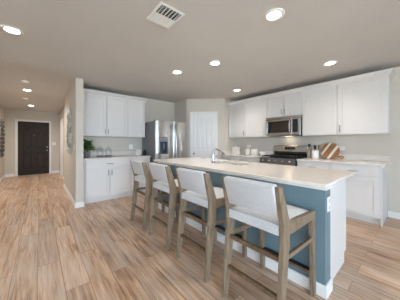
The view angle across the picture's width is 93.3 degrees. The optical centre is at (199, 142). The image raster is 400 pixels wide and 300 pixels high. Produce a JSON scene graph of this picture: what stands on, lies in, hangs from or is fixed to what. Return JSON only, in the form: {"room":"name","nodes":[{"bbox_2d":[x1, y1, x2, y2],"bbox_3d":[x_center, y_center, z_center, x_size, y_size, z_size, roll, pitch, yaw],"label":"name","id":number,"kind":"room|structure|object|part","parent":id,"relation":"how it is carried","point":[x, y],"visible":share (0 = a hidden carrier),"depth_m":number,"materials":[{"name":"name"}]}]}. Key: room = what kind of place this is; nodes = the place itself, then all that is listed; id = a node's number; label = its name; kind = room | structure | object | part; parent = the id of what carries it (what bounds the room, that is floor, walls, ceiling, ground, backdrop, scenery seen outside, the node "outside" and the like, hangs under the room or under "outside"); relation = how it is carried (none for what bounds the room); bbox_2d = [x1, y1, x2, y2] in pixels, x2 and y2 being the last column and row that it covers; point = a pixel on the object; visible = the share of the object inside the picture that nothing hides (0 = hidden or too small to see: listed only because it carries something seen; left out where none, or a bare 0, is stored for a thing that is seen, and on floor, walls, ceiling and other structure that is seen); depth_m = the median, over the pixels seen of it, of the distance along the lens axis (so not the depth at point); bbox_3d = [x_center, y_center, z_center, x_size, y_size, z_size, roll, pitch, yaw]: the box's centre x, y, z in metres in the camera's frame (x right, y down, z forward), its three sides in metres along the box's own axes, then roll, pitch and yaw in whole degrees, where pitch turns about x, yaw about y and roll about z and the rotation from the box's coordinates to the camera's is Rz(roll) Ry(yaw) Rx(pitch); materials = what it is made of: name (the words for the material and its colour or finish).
{"room":"kitchen","nodes":[
{"label":"kitchen","id":0,"kind":"room"},
{"bbox_2d":[0,105,4,177],"bbox_3d":[-5.303,-0.003,4.680,0.120,2.455,5.560,0,0,-40],"label":"wall","id":1,"kind":"structure","parent":0,"point":[2,109],"depth_m":6.38,"materials":[{"name":"paint"}]},
{"bbox_2d":[0,119,4,157],"bbox_3d":[-6.360,-0.145,6.078,0.078,1.256,0.856,0,0,-40],"label":"wall art","id":2,"kind":"object","parent":1,"relation":"attached to","point":[2,126],"visible":1,"depth_m":5.97},
{"bbox_2d":[5,109,58,175],"bbox_3d":[-6.420,-0.003,7.300,1.570,2.455,0.120,0,0,-40],"label":"wall","id":3,"kind":"structure","parent":0,"point":[11,115],"depth_m":7.05,"materials":[{"name":"paint"}]},
{"bbox_2d":[15,119,50,175],"bbox_3d":[-6.396,0.176,7.287,1.038,2.097,0.101,0,0,-40],"label":"trim","id":4,"kind":"structure","parent":3,"relation":"attached to","point":[16,120],"depth_m":6.95,"materials":[{"name":"white wood"}]},
{"bbox_2d":[18,121,48,175],"bbox_3d":[-6.372,0.206,7.258,0.908,2.022,0.117,0,0,-40],"label":"door","id":5,"kind":"structure","parent":3,"relation":"in","point":[33,137],"depth_m":7.26,"materials":[{"name":"brown wood"}]},
{"bbox_2d":[59,107,63,175],"bbox_3d":[-4.727,-0.003,6.612,0.120,2.455,3.360,0,0,-40],"label":"wall","id":6,"kind":"structure","parent":0,"point":[61,114],"depth_m":6.67,"materials":[{"name":"paint"}]},
{"bbox_2d":[60,118,62,177],"bbox_3d":[-4.954,0.178,6.840,0.101,2.093,0.916,0,0,-40],"label":"trim","id":7,"kind":"structure","parent":6,"relation":"attached to","point":[61,120],"depth_m":6.49,"materials":[{"name":"white wood"}]},
{"bbox_2d":[61,122,61,174],"bbox_3d":[-4.954,0.206,6.840,0.041,2.022,0.794,0,0,-40],"label":"door","id":8,"kind":"structure","parent":6,"relation":"in","point":[61,122],"depth_m":7.12,"materials":[{"name":"white wood"}]},
{"bbox_2d":[64,78,82,202],"bbox_3d":[-3.001,-0.003,4.431,0.125,2.455,2.200,0,0,-40],"label":"wall","id":9,"kind":"structure","parent":0,"point":[73,163],"depth_m":3.62,"materials":[{"name":"paint"}]},
{"bbox_2d":[66,107,71,154],"bbox_3d":[-2.781,-0.255,4.015,0.077,1.016,0.576,0,0,-40],"label":"wall art","id":10,"kind":"object","parent":9,"relation":"attached to","point":[69,112],"visible":1,"depth_m":3.90,"materials":[{"name":"metal"}]},
{"bbox_3d":[-2.766,-0.255,4.027,0.016,1.016,0.576,0,0,-40],"label":"frame","id":11,"kind":"part","parent":10,"relation":"part of","materials":[{"name":"metal"}]},
{"bbox_2d":[63,184,83,207],"bbox_3d":[-3.001,1.175,4.431,0.155,0.100,2.230,0,0,-40],"label":"baseboard","id":12,"kind":"structure","parent":9,"relation":"attached to","point":[78,204],"depth_m":3.68,"materials":[{"name":"white wood"}]},
{"bbox_2d":[83,88,174,154],"bbox_3d":[-1.252,-0.003,5.471,3.888,2.455,0.120,0,0,-40],"label":"wall","id":13,"kind":"structure","parent":0,"point":[154,109],"depth_m":5.02,"materials":[{"name":"paint"}]},
{"bbox_2d":[83,92,126,136],"bbox_3d":[-2.203,-0.605,4.336,0.962,0.920,0.379,0,0,-40],"label":"upper cabinet","id":14,"kind":"object","parent":13,"relation":"attached to","point":[103,116],"visible":0.98,"depth_m":4.20,"materials":[{"name":"white wood"}]},
{"bbox_3d":[-2.268,-0.605,4.089,0.445,0.896,0.020,0,0,-40],"label":"door","id":15,"kind":"part","parent":14,"relation":"part of","materials":[{"name":"white wood"}]},
{"bbox_2d":[83,89,147,102],"bbox_3d":[-2.011,-1.080,4.498,1.464,0.090,0.374,0,0,-40],"label":"trim","id":16,"kind":"structure","parent":14,"relation":"attached to","point":[106,94],"depth_m":4.31,"materials":[{"name":"white wood"}]},
{"bbox_3d":[-1.921,-0.605,4.385,0.447,0.896,0.020,0,0,-40],"label":"door","id":17,"kind":"part","parent":14,"relation":"part of","materials":[{"name":"white wood"}]},
{"bbox_2d":[83,151,134,156],"bbox_3d":[-2.142,0.260,4.620,1.425,0.100,0.020,0,0,-40],"label":"backsplash","id":18,"kind":"structure","parent":13,"relation":"attached to","point":[114,153],"depth_m":4.63,"materials":[{"name":"tile"}]},
{"bbox_2d":[127,99,144,137],"bbox_3d":[-1.676,-0.605,4.806,0.447,0.920,0.345,0,0,-40],"label":"upper cabinet","id":19,"kind":"object","parent":13,"relation":"attached to","point":[135,108],"visible":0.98,"depth_m":4.66,"materials":[{"name":"white wood"}]},
{"bbox_3d":[-1.583,-0.605,4.698,0.447,0.920,0.020,0,0,-40],"label":"frame","id":20,"kind":"part","parent":19,"relation":"part of","materials":[{"name":"white wood"}]},
{"bbox_2d":[175,99,186,157],"bbox_3d":[-0.534,-0.003,5.596,0.120,2.455,0.620,0,0,-40],"label":"wall","id":21,"kind":"structure","parent":0,"point":[181,106],"depth_m":5.47,"materials":[{"name":"paint"}]},
{"bbox_2d":[0,0,399,112],"bbox_3d":[-1.881,-1.290,2.378,8.853,0.120,13.500,0,0,-40],"label":"ceiling","id":22,"kind":"structure","parent":0,"point":[112,46],"depth_m":2.46,"materials":[{"name":"paint"}]},
{"bbox_2d":[0,24,23,35],"bbox_3d":[-2.049,-1.225,2.058,0.194,0.010,0.194,0,0,-40],"label":"recessed light","id":23,"kind":"object","parent":22,"relation":"in","point":[7,28],"visible":1,"depth_m":2.05,"materials":[{"name":"white plastic"}]},
{"bbox_2d":[146,2,184,28],"bbox_3d":[-0.339,-1.222,1.834,0.256,0.016,0.300,0,0,-40],"label":"ceiling vent","id":24,"kind":"object","parent":22,"relation":"in","point":[163,15],"visible":1,"depth_m":1.82,"materials":[{"name":"white plastic"}]},
{"bbox_2d":[171,70,182,73],"bbox_3d":[-0.399,-1.225,3.277,0.194,0.010,0.194,0,0,-40],"label":"recessed light","id":25,"kind":"object","parent":22,"relation":"in","point":[173,71],"visible":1,"depth_m":3.27,"materials":[{"name":"white plastic"}]},
{"bbox_2d":[209,60,220,65],"bbox_3d":[0.231,-1.225,2.908,0.194,0.010,0.194,0,0,-40],"label":"recessed light","id":26,"kind":"object","parent":22,"relation":"in","point":[214,62],"visible":1,"depth_m":2.90,"materials":[{"name":"white plastic"}]},
{"bbox_2d":[263,8,284,21],"bbox_3d":[0.712,-1.225,1.817,0.194,0.010,0.194,0,0,-40],"label":"recessed light","id":27,"kind":"object","parent":22,"relation":"in","point":[275,14],"visible":1,"depth_m":1.80,"materials":[{"name":"white plastic"}]},
{"bbox_2d":[323,60,337,65],"bbox_3d":[2.001,-1.225,2.908,0.194,0.010,0.194,0,0,-40],"label":"recessed light","id":28,"kind":"object","parent":22,"relation":"in","point":[328,63],"visible":1,"depth_m":2.90,"materials":[{"name":"white plastic"}]},
{"bbox_2d":[0,173,399,299],"bbox_3d":[-1.881,1.275,2.378,8.853,0.100,13.500,0,0,-40],"label":"floor","id":29,"kind":"structure","parent":0,"point":[51,249],"depth_m":2.02,"materials":[{"name":"brown wood"}]},
{"bbox_2d":[83,158,130,203],"bbox_3d":[-2.120,0.783,4.219,0.938,0.883,0.664,0,0,-40],"label":"base cabinet","id":30,"kind":"object","parent":29,"relation":"on","point":[103,179],"visible":0.94,"depth_m":3.97,"materials":[{"name":"white wood"}]},
{"bbox_3d":[-2.085,0.810,3.871,0.433,0.570,0.020,0,0,-40],"label":"door","id":31,"kind":"part","parent":30,"relation":"part of","materials":[{"name":"white wood"}]},
{"bbox_3d":[-1.916,0.437,4.014,0.875,0.145,0.020,0,0,-40],"label":"drawer","id":32,"kind":"part","parent":30,"relation":"part of","materials":[{"name":"white wood"}]},
{"bbox_2d":[83,155,150,159],"bbox_3d":[-1.942,0.326,4.385,1.425,0.030,0.638,0,0,-40],"label":"countertop","id":33,"kind":"structure","parent":30,"relation":"on","point":[116,156],"depth_m":4.18,"materials":[{"name":"stone"}]},
{"bbox_2d":[83,139,95,157],"bbox_3d":[-2.398,0.098,4.058,0.331,0.425,0.288,0,0,1],"label":"potted plant","id":34,"kind":"object","parent":33,"relation":"on","point":[86,143],"visible":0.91,"depth_m":4.01,"materials":[{"name":"green plant"}]},
{"bbox_3d":[-2.414,0.250,4.037,0.148,0.122,0.148,0,0,-40],"label":"pot","id":35,"kind":"part","parent":34,"relation":"part of","materials":[{"name":"grey ceramic"}]},
{"bbox_2d":[135,149,140,154],"bbox_3d":[-1.570,0.231,4.781,0.124,0.160,0.124,0,0,-40],"label":"canister","id":36,"kind":"object","parent":33,"relation":"on","point":[137,151],"visible":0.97,"depth_m":4.74,"materials":[{"name":"ceramic"}]},
{"bbox_3d":[-1.748,0.810,4.158,0.432,0.570,0.020,0,0,-40],"label":"door","id":37,"kind":"part","parent":30,"relation":"part of","materials":[{"name":"white wood"}]},
{"bbox_2d":[129,157,149,195],"bbox_3d":[-1.581,0.783,4.678,0.473,0.883,0.664,0,0,-40],"label":"base cabinet","id":38,"kind":"object","parent":29,"relation":"on","point":[145,159],"visible":0.29,"depth_m":4.44,"materials":[{"name":"white wood"}]},
{"bbox_3d":[-1.394,0.437,4.458,0.455,0.145,0.020,0,0,-40],"label":"drawer","id":39,"kind":"part","parent":38,"relation":"part of","materials":[{"name":"white wood"}]},
{"bbox_3d":[-1.394,0.810,4.458,0.455,0.570,0.020,0,0,-40],"label":"door","id":40,"kind":"part","parent":38,"relation":"part of","materials":[{"name":"white wood"}]},
{"bbox_2d":[130,159,178,230],"bbox_3d":[-0.726,0.741,2.999,0.617,0.966,0.484,0,0,-40],"label":"bar stool","id":41,"kind":"object","parent":29,"relation":"on","point":[141,174],"visible":0.64,"depth_m":2.81,"materials":[{"name":"wood"}]},
{"bbox_3d":[-1.043,0.747,3.024,0.147,0.955,0.034,0,0,-40],"label":"post","id":42,"kind":"part","parent":41,"relation":"part of","materials":[{"name":"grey wood"}]},
{"bbox_2d":[130,159,144,175],"bbox_3d":[-0.916,0.371,2.837,0.117,0.225,0.420,0,0,-40],"label":"cushion","id":43,"kind":"object","parent":41,"relation":"on","point":[137,166],"depth_m":2.81,"materials":[{"name":"fabric"}]},
{"bbox_3d":[-0.752,0.747,2.681,0.147,0.955,0.034,0,0,-40],"label":"post","id":44,"kind":"part","parent":41,"relation":"part of","materials":[{"name":"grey wood"}]},
{"bbox_2d":[135,175,173,184],"bbox_3d":[-0.710,0.550,3.012,0.515,0.086,0.412,0,0,-40],"label":"seat cushion","id":45,"kind":"object","parent":41,"relation":"on","point":[138,178],"depth_m":2.85,"materials":[{"name":"fabric"}]},
{"bbox_3d":[-0.662,0.887,3.346,0.071,0.675,0.038,0,0,-40],"label":"leg","id":46,"kind":"part","parent":41,"relation":"part of","materials":[{"name":"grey wood"}]},
{"bbox_3d":[-0.373,0.887,3.006,0.071,0.675,0.038,0,0,-40],"label":"leg","id":47,"kind":"part","parent":41,"relation":"part of","materials":[{"name":"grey wood"}]},
{"bbox_2d":[142,120,185,191],"bbox_3d":[-0.929,0.336,5.046,0.910,1.777,0.867,0,0,-40],"label":"refrigerator","id":48,"kind":"object","parent":29,"relation":"on","point":[162,139],"visible":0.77,"depth_m":4.72,"materials":[{"name":"metal"}]},
{"bbox_3d":[-0.878,0.297,4.660,0.479,1.675,0.078,0,0,-40],"label":"freezer door","id":49,"kind":"part","parent":48,"relation":"part of","materials":[{"name":"metal"}]},
{"bbox_3d":[-0.879,-0.090,4.589,0.205,0.090,0.008,0,0,-40],"label":"control panel","id":50,"kind":"part","parent":48,"relation":"part of","materials":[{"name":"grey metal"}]},
{"bbox_3d":[-0.689,0.135,4.743,0.028,1.206,0.094,0,0,-40],"label":"handle","id":51,"kind":"part","parent":48,"relation":"part of","materials":[{"name":"metal"}]},
{"bbox_3d":[-0.620,0.135,4.802,0.028,1.206,0.094,0,0,-40],"label":"handle","id":52,"kind":"part","parent":48,"relation":"part of","materials":[{"name":"metal"}]},
{"bbox_3d":[-0.531,0.297,4.954,0.415,1.675,0.078,0,0,-40],"label":"fridge door","id":53,"kind":"part","parent":48,"relation":"part of","materials":[{"name":"metal"}]},
{"bbox_2d":[148,162,205,249],"bbox_3d":[-0.313,0.741,2.529,0.617,0.966,0.484,0,0,-40],"label":"bar stool","id":54,"kind":"object","parent":29,"relation":"on","point":[162,178],"visible":0.66,"depth_m":2.32,"materials":[{"name":"wood"}]},
{"bbox_3d":[-0.631,0.747,2.554,0.147,0.955,0.034,0,0,-40],"label":"post","id":55,"kind":"part","parent":54,"relation":"part of","materials":[{"name":"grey wood"}]},
{"bbox_2d":[149,162,167,182],"bbox_3d":[-0.504,0.371,2.367,0.117,0.225,0.420,0,0,-40],"label":"cushion","id":56,"kind":"object","parent":54,"relation":"on","point":[158,172],"depth_m":2.33,"materials":[{"name":"fabric"}]},
{"bbox_2d":[153,179,177,192],"bbox_3d":[-0.298,0.550,2.542,0.515,0.086,0.412,0,0,-40],"label":"seat cushion","id":57,"kind":"object","parent":54,"relation":"on","point":[157,184],"depth_m":2.39,"materials":[{"name":"fabric"}]},
{"bbox_3d":[-0.340,0.747,2.211,0.147,0.955,0.034,0,0,-40],"label":"post","id":58,"kind":"part","parent":54,"relation":"part of","materials":[{"name":"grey wood"}]},
{"bbox_3d":[0.040,0.887,2.536,0.071,0.675,0.038,0,0,-40],"label":"leg","id":59,"kind":"part","parent":54,"relation":"part of","materials":[{"name":"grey wood"}]},
{"bbox_2d":[175,167,246,282],"bbox_3d":[0.117,0.741,2.022,0.617,0.966,0.484,0,0,-40],"label":"bar stool","id":60,"kind":"object","parent":29,"relation":"on","point":[195,186],"visible":0.82,"depth_m":1.82,"materials":[{"name":"wood"}]},
{"bbox_3d":[-0.200,0.747,2.048,0.147,0.955,0.034,0,0,-40],"label":"post","id":61,"kind":"part","parent":60,"relation":"part of","materials":[{"name":"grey wood"}]},
{"bbox_2d":[176,167,206,195],"bbox_3d":[-0.073,0.371,1.860,0.117,0.225,0.420,0,0,-40],"label":"cushion","id":62,"kind":"object","parent":60,"relation":"on","point":[189,179],"depth_m":1.82,"materials":[{"name":"fabric"}]},
{"bbox_2d":[182,187,223,207],"bbox_3d":[0.133,0.550,2.036,0.515,0.086,0.412,0,0,-40],"label":"seat cushion","id":63,"kind":"object","parent":60,"relation":"on","point":[202,200],"depth_m":1.88,"materials":[{"name":"fabric"}]},
{"bbox_3d":[0.091,0.747,1.705,0.147,0.955,0.034,0,0,-40],"label":"post","id":64,"kind":"part","parent":60,"relation":"part of","materials":[{"name":"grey wood"}]},
{"bbox_3d":[0.181,0.887,2.369,0.071,0.675,0.038,0,0,-40],"label":"leg","id":65,"kind":"part","parent":60,"relation":"part of","materials":[{"name":"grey wood"}]},
{"bbox_3d":[0.309,0.561,1.888,0.467,0.083,0.029,0,0,-40],"label":"rail","id":66,"kind":"part","parent":60,"relation":"part of","materials":[{"name":"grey wood"}]},
{"bbox_3d":[0.328,1.025,2.201,0.040,0.007,0.416,0,0,-40],"label":"kick plate","id":67,"kind":"part","parent":60,"relation":"part of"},
{"bbox_3d":[0.470,0.887,2.030,0.071,0.675,0.038,0,0,-40],"label":"leg","id":68,"kind":"part","parent":60,"relation":"part of","materials":[{"name":"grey wood"}]},
{"bbox_2d":[222,156,239,162],"bbox_3d":[1.007,0.783,5.115,0.667,0.883,0.598,0,0,-40],"label":"base cabinet","id":69,"kind":"object","parent":29,"relation":"on","point":[235,158],"visible":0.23,"depth_m":4.88,"materials":[{"name":"white wood"}]},
{"bbox_3d":[0.786,0.437,4.927,0.020,0.145,0.576,0,0,-40],"label":"drawer","id":70,"kind":"part","parent":69,"relation":"part of","materials":[{"name":"white wood"}]},
{"bbox_2d":[240,157,259,164],"bbox_3d":[1.395,0.783,4.658,0.667,0.883,0.596,0,0,-40],"label":"base cabinet","id":71,"kind":"object","parent":29,"relation":"on","point":[246,159],"visible":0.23,"depth_m":4.46,"materials":[{"name":"white wood"}]},
{"bbox_2d":[221,154,264,157],"bbox_3d":[1.210,0.326,4.893,0.641,0.030,1.200,0,0,-40],"label":"countertop","id":72,"kind":"structure","parent":71,"relation":"on","point":[237,155],"depth_m":4.67,"materials":[{"name":"stone"}]},
{"bbox_2d":[232,146,239,153],"bbox_3d":[0.987,0.203,5.216,0.154,0.215,0.179,0,0,-40],"label":"canister","id":73,"kind":"object","parent":72,"relation":"on","point":[235,150],"visible":0.96,"depth_m":5.15,"materials":[{"name":"ceramic"}]},
{"bbox_2d":[245,148,249,154],"bbox_3d":[1.249,0.228,4.939,0.133,0.165,0.133,0,0,-40],"label":"canister","id":74,"kind":"object","parent":72,"relation":"on","point":[247,151],"visible":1,"depth_m":4.88,"materials":[{"name":"ceramic"}]},
{"bbox_2d":[251,149,258,154],"bbox_3d":[1.381,0.228,4.783,0.198,0.165,0.198,0,0,-40],"label":"canister","id":75,"kind":"object","parent":72,"relation":"on","point":[253,151],"visible":0.9,"depth_m":4.70,"materials":[{"name":"ceramic"}]},
{"bbox_3d":[1.175,0.437,4.470,0.020,0.145,0.576,0,0,-40],"label":"drawer","id":76,"kind":"part","parent":71,"relation":"part of","materials":[{"name":"white wood"}]},
{"bbox_2d":[158,162,345,299],"bbox_3d":[0.397,0.783,2.769,0.784,0.883,2.749,0,0,-40],"label":"kitchen island","id":77,"kind":"object","parent":29,"relation":"on","point":[329,204],"visible":0.34,"depth_m":1.69,"materials":[{"name":"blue wood"}]},
{"bbox_3d":[0.158,0.358,2.567,0.158,0.033,2.749,0,0,-40],"label":"cove trim","id":78,"kind":"part","parent":77,"relation":"part of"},
{"bbox_3d":[0.161,1.177,2.569,0.157,0.095,2.741,0,0,-40],"label":"baseboard","id":79,"kind":"part","parent":77,"relation":"part of","materials":[{"name":"white wood"}]},
{"bbox_2d":[153,157,356,188],"bbox_3d":[0.414,0.326,2.788,1.018,0.030,2.788,0,0,-40],"label":"island countertop","id":80,"kind":"structure","parent":77,"relation":"on","point":[307,176],"depth_m":2.10,"materials":[{"name":"stone"}]},
{"bbox_2d":[212,148,224,162],"bbox_3d":[0.298,0.196,2.905,0.234,0.230,0.126,0,0,-22],"label":"faucet","id":81,"kind":"object","parent":80,"relation":"on","point":[219,150],"visible":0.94,"depth_m":2.89,"materials":[{"name":"silver metal"}]},
{"bbox_3d":[0.288,0.138,2.946,0.222,0.114,0.040,0,0,-25],"label":"spout","id":82,"kind":"part","parent":81,"relation":"part of","materials":[{"name":"silver metal"}]},
{"bbox_2d":[327,196,329,211],"bbox_3d":[1.051,0.500,1.541,0.070,0.120,0.006,0,0,-40],"label":"outlet plate","id":83,"kind":"object","parent":77,"relation":"attached to","point":[328,197],"depth_m":1.53,"materials":[{"name":"white plastic"}]},
{"bbox_3d":[1.298,0.783,1.797,0.604,0.883,0.020,0,0,-40],"label":"panel","id":84,"kind":"part","parent":77,"relation":"part of","materials":[{"name":"white wood"}]},
{"bbox_2d":[221,176,315,299],"bbox_3d":[0.548,0.741,1.512,0.617,0.966,0.484,0,0,-40],"label":"bar stool","id":85,"kind":"object","parent":29,"relation":"on","point":[263,206],"visible":1,"depth_m":1.35,"materials":[{"name":"white fabric"}]},
{"bbox_3d":[0.230,0.747,1.537,0.147,0.955,0.034,0,0,-40],"label":"post","id":86,"kind":"part","parent":85,"relation":"part of","materials":[{"name":"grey wood"}]},
{"bbox_2d":[224,176,277,217],"bbox_3d":[0.357,0.371,1.349,0.117,0.225,0.420,0,0,-40],"label":"cushion","id":87,"kind":"object","parent":85,"relation":"on","point":[261,197],"depth_m":1.30,"materials":[{"name":"fabric"}]},
{"bbox_3d":[0.612,0.887,1.858,0.071,0.675,0.038,0,0,-40],"label":"leg","id":88,"kind":"part","parent":85,"relation":"part of","materials":[{"name":"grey wood"}]},
{"bbox_2d":[229,204,308,235],"bbox_3d":[0.563,0.550,1.525,0.515,0.086,0.412,0,0,-40],"label":"seat cushion","id":89,"kind":"object","parent":85,"relation":"on","point":[267,223],"depth_m":1.36,"materials":[{"name":"fabric"}]},
{"bbox_3d":[0.521,0.747,1.194,0.147,0.955,0.034,0,0,-40],"label":"post","id":90,"kind":"part","parent":85,"relation":"part of","materials":[{"name":"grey wood"}]},
{"bbox_3d":[0.758,1.025,1.690,0.040,0.007,0.416,0,0,-40],"label":"kick plate","id":91,"kind":"part","parent":85,"relation":"part of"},
{"bbox_3d":[0.740,0.561,1.377,0.467,0.083,0.029,0,0,-40],"label":"rail","id":92,"kind":"part","parent":85,"relation":"part of","materials":[{"name":"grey wood"}]},
{"bbox_3d":[0.900,0.887,1.518,0.071,0.675,0.038,0,0,-40],"label":"leg","id":93,"kind":"part","parent":85,"relation":"part of","materials":[{"name":"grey wood"}]},
{"bbox_2d":[259,145,307,165],"bbox_3d":[1.810,0.627,4.107,0.722,1.135,0.755,0,0,-40],"label":"range","id":94,"kind":"object","parent":29,"relation":"on","point":[283,154],"visible":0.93,"depth_m":4.09,"materials":[{"name":"metal"}]},
{"bbox_3d":[1.594,0.372,3.923,0.090,0.125,0.755,0,0,-40],"label":"panel","id":95,"kind":"part","parent":94,"relation":"part of","materials":[{"name":"metal"}]},
{"bbox_2d":[265,156,306,158],"bbox_3d":[1.822,0.309,4.118,0.570,0.042,0.755,0,0,-40],"label":"cooktop","id":96,"kind":"object","parent":94,"relation":"in","point":[279,157],"depth_m":3.89,"materials":[{"name":"black metal"}]},
{"bbox_3d":[2.037,0.245,4.300,0.010,0.100,0.735,0,0,-40],"label":"panel","id":97,"kind":"part","parent":94,"relation":"part of","materials":[{"name":"silver metal"}]},
{"bbox_2d":[297,161,330,168],"bbox_3d":[2.272,0.783,3.627,0.667,0.883,0.553,0,0,-40],"label":"base cabinet","id":98,"kind":"object","parent":29,"relation":"on","point":[323,165],"visible":0.16,"depth_m":3.41,"materials":[{"name":"white wood"}]},
{"bbox_2d":[331,163,386,226],"bbox_3d":[2.658,0.783,3.172,0.667,0.883,0.637,0,0,-40],"label":"base cabinet","id":99,"kind":"object","parent":29,"relation":"on","point":[366,191],"visible":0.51,"depth_m":2.90,"materials":[{"name":"white wood"}]},
{"bbox_2d":[296,158,389,166],"bbox_3d":[2.497,0.326,3.379,0.641,0.030,1.225,0,0,-40],"label":"countertop","id":100,"kind":"structure","parent":99,"relation":"on","point":[325,160],"depth_m":3.16,"materials":[{"name":"stone"}]},
{"bbox_2d":[307,144,310,157],"bbox_3d":[2.200,0.165,3.805,0.068,0.292,0.068,0,0,-40],"label":"bottle","id":101,"kind":"object","parent":100,"relation":"on","point":[309,145],"visible":0.95,"depth_m":3.78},
{"bbox_2d":[311,150,318,158],"bbox_3d":[2.263,0.230,3.715,0.134,0.162,0.134,0,0,-40],"label":"utensil crock","id":102,"kind":"object","parent":100,"relation":"on","point":[314,154],"visible":1,"depth_m":3.67,"materials":[{"name":"ceramic"}]},
{"bbox_2d":[321,143,343,158],"bbox_3d":[2.546,0.155,3.643,0.094,0.311,0.382,0,0,-40],"label":"cutting board","id":103,"kind":"object","parent":100,"relation":"on","point":[329,150],"visible":1,"depth_m":3.65,"materials":[{"name":"brown wood"}]},
{"bbox_3d":[2.431,0.437,2.992,0.020,0.145,0.596,0,0,-40],"label":"drawer","id":104,"kind":"part","parent":99,"relation":"part of","materials":[{"name":"white wood"}]},
{"bbox_3d":[2.431,0.810,2.992,0.020,0.570,0.596,0,0,-40],"label":"door","id":105,"kind":"part","parent":99,"relation":"part of","materials":[{"name":"white wood"}]},
{"bbox_3d":[2.878,0.783,2.953,0.615,0.883,0.018,0,0,-40],"label":"panel","id":106,"kind":"part","parent":99,"relation":"part of","materials":[{"name":"white wood"}]},
{"bbox_2d":[187,98,223,158],"bbox_3d":[0.154,-0.003,5.322,1.031,2.455,0.120,0,0,5],"label":"wall","id":107,"kind":"structure","parent":0,"point":[193,105],"depth_m":5.25,"materials":[{"name":"paint"}]},
{"bbox_2d":[192,114,214,157],"bbox_3d":[0.101,0.206,5.265,0.647,2.022,0.113,0,0,5],"label":"door","id":108,"kind":"structure","parent":107,"relation":"in","point":[203,125],"depth_m":5.30,"materials":[{"name":"white wood"}]},
{"bbox_2d":[190,112,216,158],"bbox_3d":[0.104,0.178,5.301,0.769,2.093,0.101,0,0,5],"label":"trim","id":109,"kind":"structure","parent":107,"relation":"attached to","point":[191,113],"depth_m":5.25,"materials":[{"name":"white wood"}]},
{"bbox_2d":[224,99,235,150],"bbox_3d":[0.832,-0.003,5.443,0.508,2.455,0.120,0,0,-40],"label":"wall","id":110,"kind":"structure","parent":0,"point":[229,143],"depth_m":5.32,"materials":[{"name":"paint"}]},
{"bbox_2d":[236,66,399,216],"bbox_3d":[3.020,-0.003,3.354,0.120,2.455,8.640,0,0,-40],"label":"wall","id":111,"kind":"structure","parent":0,"point":[378,144],"depth_m":3.25,"materials":[{"name":"paint"}]},
{"bbox_2d":[229,102,250,137],"bbox_3d":[1.107,-0.605,5.216,0.384,0.920,0.573,0,0,-40],"label":"upper cabinet","id":112,"kind":"object","parent":111,"relation":"attached to","point":[237,112],"visible":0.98,"depth_m":5.10,"materials":[{"name":"white wood"}]},
{"bbox_2d":[221,150,273,154],"bbox_3d":[1.210,0.260,4.893,0.641,0.100,1.200,0,0,-40],"label":"backsplash","id":113,"kind":"structure","parent":111,"relation":"attached to","point":[226,151],"depth_m":5.22,"materials":[{"name":"tile"}]},
{"bbox_2d":[246,98,272,137],"bbox_3d":[1.507,-0.605,4.771,0.350,0.920,0.618,0,0,-40],"label":"upper cabinet","id":114,"kind":"object","parent":111,"relation":"attached to","point":[256,110],"visible":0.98,"depth_m":4.65,"materials":[{"name":"white wood"}]},
{"bbox_2d":[268,91,301,117],"bbox_3d":[1.942,-0.820,4.233,0.384,0.490,0.763,0,0,-40],"label":"upper cabinet","id":115,"kind":"object","parent":111,"relation":"attached to","point":[290,104],"visible":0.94,"depth_m":4.09,"materials":[{"name":"white wood"}]},
{"bbox_3d":[1.708,-0.820,4.279,0.020,0.466,0.367,0,0,-40],"label":"door","id":116,"kind":"part","parent":115,"relation":"part of","materials":[{"name":"white wood"}]},
{"bbox_2d":[266,115,301,136],"bbox_3d":[1.903,-0.359,4.199,0.461,0.422,0.755,0,0,-40],"label":"microwave","id":117,"kind":"object","parent":115,"relation":"attached to","point":[285,126],"visible":0.98,"depth_m":4.05,"materials":[{"name":"metal"}]},
{"bbox_3d":[1.730,-0.350,4.164,0.026,0.256,0.529,0,0,-40],"label":"door glass","id":118,"kind":"part","parent":117,"relation":"part of","materials":[{"name":"black glass"}]},
{"bbox_3d":[1.728,-0.340,4.162,0.035,0.350,0.585,0,0,-40],"label":"door","id":119,"kind":"part","parent":117,"relation":"part of","materials":[{"name":"metal"}]},
{"bbox_3d":[1.974,-0.340,3.874,0.034,0.350,0.167,0,0,-40],"label":"control panel","id":120,"kind":"part","parent":117,"relation":"part of","materials":[{"name":"metal"}]},
{"bbox_3d":[1.951,-0.820,3.994,0.020,0.466,0.367,0,0,-40],"label":"door","id":121,"kind":"part","parent":115,"relation":"part of","materials":[{"name":"white wood"}]},
{"bbox_2d":[302,84,337,135],"bbox_3d":[2.397,-0.605,3.724,0.350,0.920,0.598,0,0,-40],"label":"upper cabinet","id":122,"kind":"object","parent":111,"relation":"attached to","point":[319,105],"visible":0.98,"depth_m":3.59,"materials":[{"name":"white wood"}]},
{"bbox_2d":[319,153,389,161],"bbox_3d":[2.733,0.260,3.580,0.020,0.100,1.225,0,0,-40],"label":"backsplash","id":123,"kind":"structure","parent":111,"relation":"attached to","point":[346,156],"depth_m":3.35,"materials":[{"name":"stone"}]},
{"bbox_2d":[338,74,390,134],"bbox_3d":[2.789,-0.605,3.236,0.384,0.920,0.648,0,0,-40],"label":"upper cabinet","id":124,"kind":"object","parent":111,"relation":"attached to","point":[364,105],"visible":0.98,"depth_m":3.10,"materials":[{"name":"white wood"}]},
{"bbox_2d":[228,68,394,105],"bbox_3d":[1.976,-1.080,4.192,0.379,0.090,3.262,0,0,-40],"label":"trim","id":125,"kind":"structure","parent":124,"relation":"attached to","point":[390,71],"depth_m":3.49,"materials":[{"name":"white wood"}]},
{"bbox_2d":[388,211,399,218],"bbox_3d":[4.403,1.175,1.622,0.015,0.100,3.970,0,0,-40],"label":"baseboard","id":126,"kind":"structure","parent":111,"relation":"attached to","point":[391,214],"depth_m":3.07,"materials":[{"name":"white wood"}]}
]}

